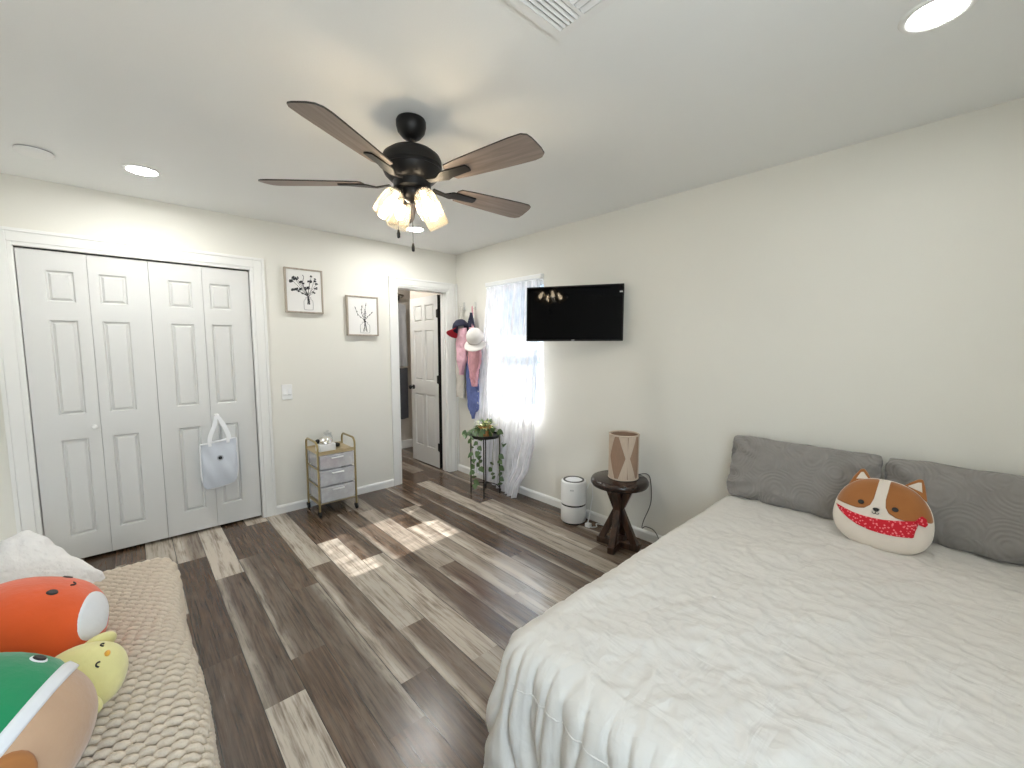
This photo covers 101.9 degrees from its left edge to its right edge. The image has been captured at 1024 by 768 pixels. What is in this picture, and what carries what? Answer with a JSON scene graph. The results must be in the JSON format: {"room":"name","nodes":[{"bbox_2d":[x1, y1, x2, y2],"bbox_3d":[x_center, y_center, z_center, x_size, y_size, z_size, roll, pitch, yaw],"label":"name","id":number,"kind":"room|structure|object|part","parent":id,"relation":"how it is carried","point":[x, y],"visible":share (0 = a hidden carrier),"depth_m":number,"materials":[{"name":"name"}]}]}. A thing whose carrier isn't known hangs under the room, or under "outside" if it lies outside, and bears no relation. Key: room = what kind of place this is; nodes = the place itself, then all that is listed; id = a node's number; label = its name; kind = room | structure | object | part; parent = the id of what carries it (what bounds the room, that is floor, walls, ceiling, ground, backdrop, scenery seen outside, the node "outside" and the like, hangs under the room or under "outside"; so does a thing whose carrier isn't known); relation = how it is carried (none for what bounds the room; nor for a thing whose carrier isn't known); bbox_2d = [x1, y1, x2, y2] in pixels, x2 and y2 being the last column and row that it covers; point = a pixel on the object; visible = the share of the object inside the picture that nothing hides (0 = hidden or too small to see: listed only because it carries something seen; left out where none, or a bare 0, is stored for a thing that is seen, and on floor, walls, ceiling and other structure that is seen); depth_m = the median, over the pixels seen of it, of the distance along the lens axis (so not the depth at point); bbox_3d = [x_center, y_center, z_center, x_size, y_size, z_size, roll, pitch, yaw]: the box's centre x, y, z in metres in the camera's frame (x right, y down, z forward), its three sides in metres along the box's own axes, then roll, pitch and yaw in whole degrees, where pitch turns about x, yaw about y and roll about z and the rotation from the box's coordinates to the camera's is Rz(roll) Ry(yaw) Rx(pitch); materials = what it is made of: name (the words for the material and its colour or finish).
{"room":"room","nodes":[
{"label":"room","id":0,"kind":"room"},
{"bbox_2d":[0,173,457,541],"bbox_3d":[-2.017,-0.108,3.519,3.680,2.440,0.130,-5,7,-42],"label":"wall","id":1,"kind":"structure","parent":0,"point":[341,383],"depth_m":3.60,"materials":[{"name":"paint"}]},
{"bbox_2d":[14,247,167,558],"bbox_3d":[-2.764,0.158,2.781,0.600,2.002,0.064,-5,7,-42],"label":"bifold door","id":2,"kind":"structure","parent":1,"relation":"in","point":[56,312],"depth_m":2.76,"materials":[{"name":"white paint"}]},
{"bbox_3d":[-2.886,0.167,2.691,0.299,2.002,0.032,-5,7,-43],"label":"door","id":3,"kind":"part","parent":2,"relation":"part of","materials":[{"name":"white paint"}]},
{"bbox_3d":[-2.664,0.148,2.894,0.299,2.002,0.032,-5,7,-43],"label":"door","id":4,"kind":"part","parent":2,"relation":"part of","materials":[{"name":"white paint"}]},
{"bbox_2d":[13,246,248,271],"bbox_3d":[-2.554,-0.865,2.907,1.214,0.006,0.027,-5,7,-42],"label":"trim","id":5,"kind":"structure","parent":1,"relation":"attached to","point":[13,246],"depth_m":2.82,"materials":[{"name":"white wood"}]},
{"bbox_2d":[0,226,276,535],"bbox_3d":[-2.570,0.092,3.011,1.418,2.132,0.149,-5,7,-42],"label":"door frame","id":6,"kind":"structure","parent":1,"relation":"attached to","point":[14,384],"depth_m":2.59,"materials":[{"name":"white paint"}]},
{"bbox_2d":[147,261,260,536],"bbox_3d":[-2.321,0.121,3.188,0.600,2.002,0.064,-5,7,-42],"label":"bifold door","id":7,"kind":"structure","parent":1,"relation":"in","point":[201,322],"depth_m":3.15,"materials":[{"name":"white paint"}]},
{"bbox_3d":[-2.443,0.130,3.098,0.299,2.002,0.032,-5,7,-43],"label":"door","id":8,"kind":"part","parent":7,"relation":"part of","materials":[{"name":"white paint"}]},
{"bbox_2d":[199,415,238,489],"bbox_3d":[-2.258,0.520,3.198,0.247,0.567,0.070,-5,7,-42],"label":"tote bag","id":9,"kind":"object","parent":7,"relation":"hanging from","point":[219,461],"visible":1,"depth_m":3.18,"materials":[{"name":"white fabric"}]},
{"bbox_3d":[-2.222,0.111,3.301,0.299,2.002,0.032,-5,7,-43],"label":"door","id":10,"kind":"part","parent":7,"relation":"part of","materials":[{"name":"white paint"}]},
{"bbox_2d":[281,384,292,399],"bbox_3d":[-1.915,0.068,3.533,0.082,0.128,0.010,-5,7,-42],"label":"light switch","id":11,"kind":"object","parent":1,"relation":"attached to","point":[286,389],"visible":1,"depth_m":3.53,"materials":[{"name":"white plastic"}]},
{"bbox_2d":[283,266,323,313],"bbox_3d":[-1.784,-0.796,3.560,0.303,0.373,0.033,-5,7,-42],"label":"framed picture","id":12,"kind":"object","parent":1,"relation":"attached to","point":[303,288],"visible":1,"depth_m":3.55,"materials":[{"name":"white paper"}]},
{"bbox_2d":[277,479,393,514],"bbox_3d":[-1.614,1.045,3.899,1.095,0.073,0.014,-5,7,-42],"label":"baseboard","id":13,"kind":"structure","parent":1,"relation":"attached to","point":[301,504],"depth_m":3.96,"materials":[{"name":"white paint"}]},
{"bbox_2d":[345,295,378,335],"bbox_3d":[-1.411,-0.641,3.919,0.303,0.369,0.033,-5,7,-42],"label":"framed picture","id":14,"kind":"object","parent":1,"relation":"attached to","point":[362,318],"visible":1,"depth_m":3.90,"materials":[{"name":"white paper"}]},
{"bbox_2d":[388,276,456,485],"bbox_3d":[-0.970,-0.035,4.483,0.782,2.120,0.149,-5,7,-42],"label":"door frame","id":15,"kind":"structure","parent":1,"relation":"attached to","point":[446,291],"depth_m":4.57,"materials":[{"name":"white paint"}]},
{"bbox_2d":[455,284,458,463],"bbox_3d":[-0.618,-0.092,4.697,0.022,2.046,0.014,-5,7,-42],"label":"trim","id":16,"kind":"structure","parent":1,"relation":"attached to","point":[456,300],"depth_m":4.73,"materials":[{"name":"white paint"}]},
{"bbox_2d":[86,262,412,516],"bbox_3d":[-2.110,-0.189,4.410,4.002,2.440,1.310,-5,7,-42],"label":"wall","id":17,"kind":"structure","parent":0,"point":[406,424],"depth_m":5.82,"materials":[{"name":"paint"}]},
{"bbox_2d":[400,368,408,418],"bbox_3d":[-1.583,0.139,5.666,0.370,0.712,0.050,-5,7,-42],"label":"bath towel","id":18,"kind":"object","parent":17,"relation":"hanging from","point":[404,407],"visible":0.43,"depth_m":5.73,"materials":[{"name":"grey fabric"}]},
{"bbox_2d":[401,439,412,448],"bbox_3d":[-1.757,0.869,5.633,1.840,0.110,0.018,-5,7,-42],"label":"baseboard","id":19,"kind":"structure","parent":17,"relation":"attached to","point":[405,443],"depth_m":5.87,"materials":[{"name":"white paint"}]},
{"bbox_3d":[-1.571,-1.167,5.557,0.266,0.170,0.111,-5,7,-42],"label":"towel hook","id":20,"kind":"object","parent":17,"relation":"attached to","visible":0},
{"bbox_2d":[398,304,407,365],"bbox_3d":[-1.579,-0.658,5.597,0.360,0.852,0.042,-5,7,-42],"label":"hand towel","id":21,"kind":"object","parent":20,"relation":"hanging from","point":[403,350],"visible":0.39,"depth_m":5.67,"materials":[{"name":"white fabric"}]},
{"bbox_2d":[81,447,652,767],"bbox_3d":[-0.490,1.203,2.675,4.256,0.020,6.150,-5,7,-42],"label":"floor","id":22,"kind":"structure","parent":0,"point":[377,633],"depth_m":2.28,"materials":[{"name":"brown wood"}]},
{"bbox_2d":[305,433,358,517],"bbox_3d":[-1.591,0.781,3.657,0.335,0.644,0.343,-5,7,-42],"label":"rolling cart","id":23,"kind":"object","parent":22,"relation":"on","point":[317,499],"visible":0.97,"depth_m":3.63,"materials":[{"name":"gold metal"}]},
{"bbox_3d":[-1.704,0.765,3.550,0.017,0.594,0.312,-5,7,-43],"label":"frame","id":24,"kind":"part","parent":23,"relation":"part of","materials":[{"name":"gold metal"}]},
{"bbox_2d":[315,442,335,451],"bbox_3d":[-1.597,0.539,3.557,0.090,0.062,0.136,4,7,39],"label":"box","id":25,"kind":"object","parent":23,"relation":"on","point":[332,446],"visible":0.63,"depth_m":3.52,"materials":[{"name":"plastic"}]},
{"bbox_2d":[315,436,332,443],"bbox_3d":[-1.608,0.477,3.569,0.124,0.058,0.124,0,5,2],"label":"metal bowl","id":26,"kind":"object","parent":25,"relation":"on","point":[324,439],"visible":0.92,"depth_m":3.53,"materials":[{"name":"metal"}]},
{"bbox_2d":[320,455,337,465],"bbox_3d":[-1.594,0.660,3.587,0.145,0.070,0.170,-5,7,-42],"label":"folded cloth","id":27,"kind":"object","parent":23,"relation":"in","point":[326,460],"visible":0.96,"depth_m":3.54,"materials":[{"name":"grey fabric"}]},
{"bbox_2d":[307,441,353,455],"bbox_3d":[-1.591,0.563,3.637,0.309,0.030,0.301,-5,7,-43],"label":"shelf","id":28,"kind":"object","parent":23,"relation":"attached to","point":[343,447],"depth_m":3.58,"materials":[{"name":"beige wood"}]},
{"bbox_2d":[309,490,354,504],"bbox_3d":[-1.597,1.000,3.684,0.309,0.006,0.275,-5,7,-43],"label":"shelf","id":29,"kind":"object","parent":23,"relation":"attached to","point":[324,500],"depth_m":3.64,"materials":[{"name":"grey fabric"}]},
{"bbox_2d":[320,485,344,496],"bbox_3d":[-1.584,0.948,3.658,0.230,0.056,0.200,-5,7,-42],"label":"folded cloth","id":30,"kind":"object","parent":23,"relation":"in","point":[328,492],"visible":0.9,"depth_m":3.60,"materials":[{"name":"beige fabric"}]},
{"bbox_2d":[320,470,344,480],"bbox_3d":[-1.584,0.806,3.645,0.230,0.056,0.200,-5,7,-42],"label":"folded cloth","id":31,"kind":"object","parent":23,"relation":"in","point":[328,476],"visible":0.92,"depth_m":3.59,"materials":[{"name":"white fabric"}]},
{"bbox_3d":[-1.477,0.747,3.759,0.017,0.594,0.312,-5,7,-43],"label":"frame","id":32,"kind":"part","parent":23,"relation":"part of","materials":[{"name":"gold metal"}]},
{"bbox_2d":[470,431,499,498],"bbox_3d":[-0.261,0.774,4.024,0.292,0.591,0.292,-5,7,-42],"label":"plant stand","id":33,"kind":"object","parent":22,"relation":"on","point":[495,436],"visible":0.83,"depth_m":3.97,"materials":[{"name":"black metal"}]},
{"bbox_3d":[-0.400,0.781,4.053,0.012,0.571,0.012,1,5,11],"label":"leg","id":34,"kind":"part","parent":33,"relation":"part of","materials":[{"name":"black metal"}]},
{"bbox_2d":[462,418,505,488],"bbox_3d":[-0.250,0.662,3.992,0.407,0.649,0.275,-2,6,-24],"label":"potted plant","id":35,"kind":"object","parent":33,"relation":"on","point":[485,429],"visible":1,"depth_m":3.93,"materials":[{"name":"green plant"}]},
{"bbox_3d":[-0.261,0.450,4.002,0.128,0.098,0.128,-5,7,-43],"label":"pot","id":36,"kind":"part","parent":35,"relation":"part of","materials":[{"name":"orange ceramic"}]},
{"bbox_3d":[-0.263,0.797,3.884,0.012,0.571,0.012,0,5,1],"label":"leg","id":37,"kind":"part","parent":33,"relation":"part of","materials":[{"name":"black metal"}]},
{"bbox_2d":[470,431,499,439],"bbox_3d":[-0.261,0.494,3.999,0.292,0.028,0.292,-5,7,-43],"label":"tray","id":38,"kind":"object","parent":33,"relation":"on","point":[495,436],"depth_m":3.88,"materials":[{"name":"black metal"}]},
{"bbox_3d":[-0.264,0.771,4.167,0.012,0.571,0.012,0,5,-1],"label":"leg","id":39,"kind":"part","parent":33,"relation":"part of","materials":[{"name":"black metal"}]},
{"bbox_2d":[561,476,585,524],"bbox_3d":[0.504,0.950,3.404,0.204,0.352,0.204,-5,7,-42],"label":"air purifier","id":40,"kind":"object","parent":22,"relation":"on","point":[573,488],"visible":1,"depth_m":3.32,"materials":[{"name":"white plastic"}]},
{"bbox_2d":[565,477,581,481],"bbox_3d":[0.504,0.780,3.388,0.138,0.006,0.138,-5,7,-43],"label":"grille","id":41,"kind":"object","parent":40,"relation":"attached to","point":[567,479],"depth_m":3.38,"materials":[{"name":"white plastic"}]},
{"bbox_2d":[585,482,603,527],"bbox_3d":[0.664,0.969,3.296,0.127,0.332,0.263,-5,7,-42],"label":"power cord","id":42,"kind":"object","parent":22,"relation":"on","point":[587,524],"visible":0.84,"depth_m":3.33,"materials":[{"name":"white plastic"}]},
{"bbox_2d":[591,470,648,554],"bbox_3d":[0.763,0.912,2.967,0.400,0.506,0.400,-4,6,-37],"label":"wooden stool","id":43,"kind":"object","parent":22,"relation":"on","point":[619,493],"visible":0.89,"depth_m":2.91,"materials":[{"name":"brown wood"}]},
{"bbox_3d":[0.710,0.923,3.004,0.155,0.426,0.046,3,6,33],"label":"leg","id":44,"kind":"part","parent":43,"relation":"part of","materials":[{"name":"brown wood"}]},
{"bbox_3d":[0.728,0.930,2.916,0.046,0.426,0.155,3,6,33],"label":"leg","id":45,"kind":"part","parent":43,"relation":"part of","materials":[{"name":"brown wood"}]},
{"bbox_3d":[0.763,1.141,2.988,0.050,0.046,0.310,3,6,33],"label":"foot rail","id":46,"kind":"part","parent":43,"relation":"part of","materials":[{"name":"brown wood"}]},
{"bbox_3d":[0.763,1.141,2.988,0.310,0.045,0.050,3,6,33],"label":"foot rail","id":47,"kind":"part","parent":43,"relation":"part of","materials":[{"name":"brown wood"}]},
{"bbox_3d":[0.763,0.690,2.947,0.400,0.060,0.400,-4,6,-37],"label":"seat","id":48,"kind":"part","parent":43,"relation":"part of","materials":[{"name":"brown wood"}]},
{"bbox_3d":[0.798,0.921,3.022,0.046,0.426,0.155,3,6,33],"label":"leg","id":49,"kind":"part","parent":43,"relation":"part of","materials":[{"name":"brown wood"}]},
{"bbox_3d":[0.816,0.929,2.934,0.155,0.426,0.046,3,6,33],"label":"leg","id":50,"kind":"part","parent":43,"relation":"part of","materials":[{"name":"brown wood"}]},
{"bbox_2d":[608,430,658,538],"bbox_3d":[0.873,0.755,2.929,0.310,0.823,0.353,-5,7,-42],"label":"table lamp","id":51,"kind":"object","parent":43,"relation":"on","point":[623,464],"depth_m":2.85,"materials":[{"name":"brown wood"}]},
{"bbox_3d":[0.997,0.905,2.957,0.109,0.520,0.205,-5,7,-42],"label":"lamp cord","id":52,"kind":"part","parent":51,"relation":"part of","materials":[{"name":"plastic"}]},
{"bbox_3d":[-1.326,0.920,0.983,0.865,0.850,1.985,-5,7,-42],"label":"sofa","id":53,"kind":"object","parent":22,"relation":"on","visible":0},
{"bbox_2d":[75,557,220,767],"bbox_3d":[-1.273,1.200,1.083,0.793,0.655,2.013,-5,7,-42],"label":"knit blanket","id":54,"kind":"object","parent":53,"relation":"on","point":[160,716],"visible":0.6,"depth_m":1.21,"materials":[{"name":"fabric"}]},
{"bbox_2d":[0,652,97,767],"bbox_3d":[-1.107,0.756,0.843,0.384,0.377,0.346,-1,5,-6],"label":"plush","id":55,"kind":"object","parent":54,"relation":"on","point":[49,707],"visible":1,"depth_m":0.85},
{"bbox_2d":[0,530,104,583],"bbox_3d":[-1.916,0.783,1.609,0.328,0.335,0.381,1,5,6],"label":"pillow","id":56,"kind":"object","parent":54,"relation":"on","point":[26,554],"visible":0.58,"depth_m":1.66,"materials":[{"name":"white fabric"}]},
{"bbox_2d":[0,576,108,656],"bbox_3d":[-1.419,0.728,1.194,0.381,0.326,0.350,-2,6,-20],"label":"plush","id":57,"kind":"object","parent":54,"relation":"on","point":[51,616],"visible":0.77,"depth_m":1.16},
{"bbox_2d":[55,631,128,712],"bbox_3d":[-1.147,0.788,1.127,0.194,0.162,0.215,-1,5,-6],"label":"plush","id":58,"kind":"object","parent":54,"relation":"on","point":[105,662],"visible":0.51,"depth_m":1.10},
{"bbox_2d":[410,291,439,298],"bbox_3d":[-0.719,-0.268,5.275,0.780,2.440,0.840,-5,7,-42],"label":"wall","id":59,"kind":"structure","parent":0,"point":[413,294],"depth_m":5.07,"materials":[{"name":"paint"}]},
{"bbox_2d":[409,295,442,467],"bbox_3d":[-1.055,-0.029,4.958,0.103,1.994,0.640,-5,7,-42],"label":"door","id":60,"kind":"structure","parent":59,"relation":"in","point":[425,322],"depth_m":4.94,"materials":[{"name":"white paint"}]},
{"bbox_2d":[446,319,467,337],"bbox_3d":[-0.582,-0.590,4.431,0.241,0.203,0.195,-2,6,-21],"label":"baseball cap","id":61,"kind":"object","parent":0,"point":[453,332],"visible":0.77,"depth_m":4.40,"materials":[{"name":"blue fabric"}]},
{"bbox_3d":[-0.554,-0.632,4.445,0.177,0.116,0.177,-14,-21,12],"label":"crown","id":62,"kind":"part","parent":61,"relation":"part of","materials":[{"name":"blue fabric"}]},
{"bbox_2d":[0,0,1023,254],"bbox_3d":[-0.315,-1.215,1.662,3.810,0.100,5.010,-5,7,-42],"label":"ceiling","id":63,"kind":"structure","parent":0,"point":[643,101],"depth_m":1.65,"materials":[{"name":"paint"}]},
{"bbox_2d":[12,144,54,159],"bbox_3d":[-2.478,-1.198,2.152,0.148,0.022,0.148,-5,7,-42],"label":"smoke detector","id":64,"kind":"object","parent":63,"relation":"attached to","point":[27,150],"visible":1,"depth_m":2.13,"materials":[{"name":"white plastic"}]},
{"bbox_3d":[-2.478,-1.206,2.151,0.140,0.006,0.140,-5,7,-43],"label":"plate","id":65,"kind":"part","parent":64,"relation":"part of","materials":[{"name":"white plastic"}]},
{"bbox_2d":[121,164,161,176],"bbox_3d":[-2.134,-1.228,2.393,0.176,0.007,0.176,-5,7,-42],"label":"recessed light","id":66,"kind":"object","parent":63,"relation":"in","point":[140,170],"visible":1,"depth_m":2.38,"materials":[{"name":"white plastic"}]},
{"bbox_2d":[126,166,156,175],"bbox_3d":[-2.134,-1.229,2.393,0.133,0.002,0.133,-5,7,-43],"label":"diffuser","id":67,"kind":"object","parent":66,"relation":"attached to","point":[138,170],"depth_m":2.39,"materials":[{"name":"white plastic"}]},
{"bbox_2d":[258,101,543,251],"bbox_3d":[-0.418,-0.896,1.902,1.254,0.580,1.279,-5,7,-42],"label":"ceiling fan","id":68,"kind":"object","parent":63,"relation":"hanging from","point":[413,168],"visible":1,"depth_m":1.78,"materials":[{"name":"brown wood"}]},
{"bbox_3d":[-0.895,-0.907,1.873,0.442,0.006,0.148,0,17,-2],"label":"fan blade","id":69,"kind":"part","parent":68,"relation":"part of","materials":[{"name":"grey wood"}]},
{"bbox_3d":[-0.578,-0.870,1.462,0.148,0.006,0.442,14,9,15],"label":"fan blade","id":70,"kind":"part","parent":68,"relation":"part of","materials":[{"name":"brown wood"}]},
{"bbox_3d":[-0.670,-0.897,1.881,0.236,0.016,0.060,0,17,-2],"label":"blade arm","id":71,"kind":"part","parent":68,"relation":"part of","materials":[{"name":"black metal"}]},
{"bbox_3d":[-0.516,-0.878,1.678,0.060,0.016,0.236,14,9,15],"label":"blade arm","id":72,"kind":"part","parent":68,"relation":"part of","materials":[{"name":"black metal"}]},
{"bbox_3d":[-0.526,-0.803,1.818,0.061,0.074,0.041,-5,7,-43],"label":"bulb","id":73,"kind":"part","parent":68,"relation":"part of","materials":[{"name":"white glass"}]},
{"bbox_3d":[-0.501,-0.741,1.827,0.015,0.195,0.015,-5,7,-43],"label":"pull chain","id":74,"kind":"part","parent":68,"relation":"part of","materials":[{"name":"black metal"}]},
{"bbox_3d":[-0.529,-0.817,1.967,0.041,0.074,0.061,-5,7,-43],"label":"bulb","id":75,"kind":"part","parent":68,"relation":"part of","materials":[{"name":"white glass"}]},
{"bbox_3d":[-0.601,-0.946,2.300,0.148,0.006,0.442,-14,10,-18],"label":"fan blade","id":76,"kind":"part","parent":68,"relation":"part of","materials":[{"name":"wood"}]},
{"bbox_3d":[-0.452,-0.724,1.889,0.015,0.240,0.015,-5,7,-43],"label":"pull chain","id":77,"kind":"part","parent":68,"relation":"part of","materials":[{"name":"black metal"}]},
{"bbox_3d":[-0.376,-0.804,1.820,0.041,0.074,0.061,-5,7,-43],"label":"bulb","id":78,"kind":"part","parent":68,"relation":"part of","materials":[{"name":"white glass"}]},
{"bbox_3d":[-0.379,-0.817,1.970,0.061,0.074,0.041,-5,7,-43],"label":"bulb","id":79,"kind":"part","parent":68,"relation":"part of","materials":[{"name":"white glass"}]},
{"bbox_3d":[-0.274,-0.886,1.762,0.236,0.016,0.060,4,-6,34],"label":"blade arm","id":80,"kind":"part","parent":68,"relation":"part of","materials":[{"name":"black metal"}]},
{"bbox_3d":[-0.279,-0.909,2.017,0.236,0.016,0.060,-4,-5,-38],"label":"blade arm","id":81,"kind":"part","parent":68,"relation":"part of","materials":[{"name":"black metal"}]},
{"bbox_3d":[-0.102,-0.933,2.154,0.442,0.006,0.148,-4,-5,-38],"label":"fan blade","id":82,"kind":"part","parent":68,"relation":"part of","materials":[{"name":"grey wood"}]},
{"bbox_3d":[-0.087,-0.886,1.635,0.442,0.006,0.148,4,-6,34],"label":"fan blade","id":83,"kind":"part","parent":68,"relation":"part of","materials":[{"name":"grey wood"}]},
{"bbox_2d":[405,226,424,231],"bbox_3d":[-0.838,-1.336,3.587,0.176,0.007,0.176,-5,7,-42],"label":"recessed light","id":84,"kind":"object","parent":63,"relation":"in","point":[410,228],"visible":0.99,"depth_m":3.58,"materials":[{"name":"white plastic"}]},
{"bbox_2d":[407,227,422,231],"bbox_3d":[-0.838,-1.337,3.587,0.133,0.002,0.133,-5,7,-43],"label":"diffuser","id":85,"kind":"object","parent":84,"relation":"attached to","point":[412,229],"depth_m":3.59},
{"bbox_2d":[505,0,616,40],"bbox_3d":[0.138,-1.111,1.122,0.360,0.011,0.340,-5,7,-42],"label":"ceiling vent","id":86,"kind":"object","parent":63,"relation":"in","point":[558,18],"visible":1,"depth_m":1.25,"materials":[{"name":"white plastic"}]},
{"bbox_2d":[898,0,977,33],"bbox_3d":[1.289,-1.125,1.259,0.176,0.007,0.176,-5,7,-42],"label":"recessed light","id":87,"kind":"object","parent":63,"relation":"in","point":[929,15],"visible":1,"depth_m":1.26,"materials":[{"name":"white plastic"}]},
{"bbox_2d":[907,0,968,29],"bbox_3d":[1.289,-1.126,1.259,0.133,0.002,0.133,-5,7,-43],"label":"diffuser","id":88,"kind":"object","parent":87,"relation":"attached to","point":[934,14],"depth_m":1.26,"materials":[{"name":"white plastic"}]},
{"bbox_2d":[456,97,1023,535],"bbox_3d":[1.037,-0.063,3.020,0.130,2.440,5.010,-5,7,-42],"label":"wall","id":89,"kind":"structure","parent":0,"point":[867,296],"depth_m":2.28,"materials":[{"name":"paint"}]},
{"bbox_2d":[456,328,466,374],"bbox_3d":[-0.532,-0.346,4.423,0.066,0.501,0.180,-5,7,-42],"label":"scarf","id":90,"kind":"object","parent":89,"relation":"hanging from","point":[461,356],"visible":0.95,"depth_m":4.40,"materials":[{"name":"fabric"}]},
{"bbox_2d":[466,356,478,418],"bbox_3d":[-0.413,0.040,4.408,0.074,0.664,0.225,-5,7,-42],"label":"denim","id":91,"kind":"object","parent":89,"relation":"hanging from","point":[472,392],"visible":0.67,"depth_m":4.39,"materials":[{"name":"blue fabric"}]},
{"bbox_2d":[485,273,543,413],"bbox_3d":[0.042,-0.367,4.037,0.138,1.282,0.790,-5,7,-42],"label":"window","id":92,"kind":"structure","parent":89,"relation":"in","point":[539,409],"depth_m":3.85,"materials":[{"name":"white plastic"}]},
{"bbox_2d":[472,279,540,497],"bbox_3d":[-0.107,0.050,4.027,0.165,2.008,0.892,-5,7,-42],"label":"sheer curtain","id":93,"kind":"object","parent":92,"relation":"hanging from","point":[508,367],"visible":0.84,"depth_m":3.99,"materials":[{"name":"fabric"}]},
{"bbox_3d":[0.020,-0.969,3.963,0.080,0.066,0.784,-5,7,-42],"label":"curtain rail","id":94,"kind":"part","parent":92,"relation":"part of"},
{"bbox_3d":[0.064,-0.077,4.084,0.022,0.605,0.700,-5,7,-43],"label":"sash","id":95,"kind":"part","parent":92,"relation":"part of","materials":[{"name":"white plastic"}]},
{"bbox_2d":[457,464,661,542],"bbox_3d":[0.985,1.120,3.078,0.014,0.073,4.750,-5,7,-42],"label":"baseboard","id":96,"kind":"structure","parent":89,"relation":"attached to","point":[640,533],"depth_m":3.69,"materials":[{"name":"white paint"}]},
{"bbox_2d":[526,283,623,340],"bbox_3d":[0.490,-0.537,3.211,0.731,0.414,0.192,2,4,18],"label":"television","id":97,"kind":"object","parent":89,"relation":"attached to","point":[575,312],"visible":1,"depth_m":3.12,"materials":[{"name":"black plastic"}]},
{"bbox_3d":[-0.540,-0.850,4.527,0.054,0.085,0.028,-5,7,-42],"label":"wall hook","id":98,"kind":"object","parent":89,"relation":"attached to","visible":0},
{"bbox_2d":[455,307,465,397],"bbox_3d":[-0.566,-0.343,4.539,0.051,0.994,0.165,-5,7,-42],"label":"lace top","id":99,"kind":"object","parent":98,"relation":"hanging from","point":[460,379],"visible":0.53,"depth_m":4.55,"materials":[{"name":"beige fabric"}]},
{"bbox_3d":[-0.404,-0.827,4.382,0.054,0.085,0.028,-5,7,-42],"label":"wall hook","id":100,"kind":"object","parent":89,"relation":"attached to","visible":0},
{"bbox_2d":[464,306,485,386],"bbox_3d":[-0.408,-0.385,4.199,0.198,0.840,0.382,-3,6,-30],"label":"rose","id":101,"kind":"object","parent":100,"relation":"hanging from","point":[474,358],"depth_m":4.20,"materials":[{"name":"fabric"}]},
{"bbox_2d":[467,312,474,329],"bbox_3d":[-0.425,-0.653,4.341,0.031,0.186,0.125,-5,7,-42],"label":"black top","id":102,"kind":"object","parent":101,"relation":"hanging from","point":[470,323],"visible":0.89,"depth_m":4.33,"materials":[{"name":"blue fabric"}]},
{"bbox_3d":[-0.371,-0.440,4.115,0.174,0.235,0.198,-3,6,-33],"label":"baseball cap","id":103,"kind":"part","parent":101,"relation":"part of","materials":[{"name":"white fabric"}]},
{"bbox_3d":[-0.377,-0.487,4.087,0.177,0.177,0.116,2,-35,19],"label":"crown","id":104,"kind":"part","parent":101,"relation":"part of","materials":[{"name":"white fabric"}]},
{"bbox_3d":[1.124,1.043,1.371,2.038,0.523,1.723,-5,7,-42],"label":"sheet","id":105,"kind":"object","parent":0,"visible":0},
{"bbox_2d":[484,494,1023,767],"bbox_3d":[1.116,1.022,1.357,2.070,0.568,1.788,-5,7,-42],"label":"comforter","id":106,"kind":"object","parent":105,"relation":"on","point":[751,633],"visible":0.96,"depth_m":1.18,"materials":[{"name":"white fabric"}]},
{"bbox_2d":[726,435,882,519],"bbox_3d":[1.545,0.501,2.251,0.684,0.360,0.195,5,7,45],"label":"pillow","id":107,"kind":"object","parent":106,"relation":"on","point":[793,476],"visible":0.79,"depth_m":2.20,"materials":[{"name":"grey fabric"}]},
{"bbox_2d":[833,469,934,554],"bbox_3d":[1.623,0.560,1.823,0.175,0.334,0.329,-3,6,-34],"label":"plush","id":108,"kind":"object","parent":106,"relation":"on","point":[881,514],"visible":0.98,"depth_m":1.77,"materials":[{"name":"white fabric"}]},
{"bbox_2d":[884,458,1023,565],"bbox_3d":[2.008,0.547,1.744,0.192,0.361,0.681,-5,7,-43],"label":"pillow","id":109,"kind":"object","parent":106,"relation":"on","point":[981,513],"visible":0.65,"depth_m":1.74,"materials":[{"name":"grey fabric"}]},
{"bbox_3d":[3.072,1.075,7.572,8.870,0.050,13.000,-5,7,-42],"label":"ground","id":110,"kind":"structure","parent":0,"visible":0},
{"bbox_2d":[536,285,543,405],"bbox_3d":[2.569,-0.570,6.615,0.100,3.400,11.500,-5,7,-42],"label":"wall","id":111,"kind":"structure","parent":110,"relation":"on","point":[538,373],"depth_m":8.77,"materials":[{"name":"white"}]}
]}

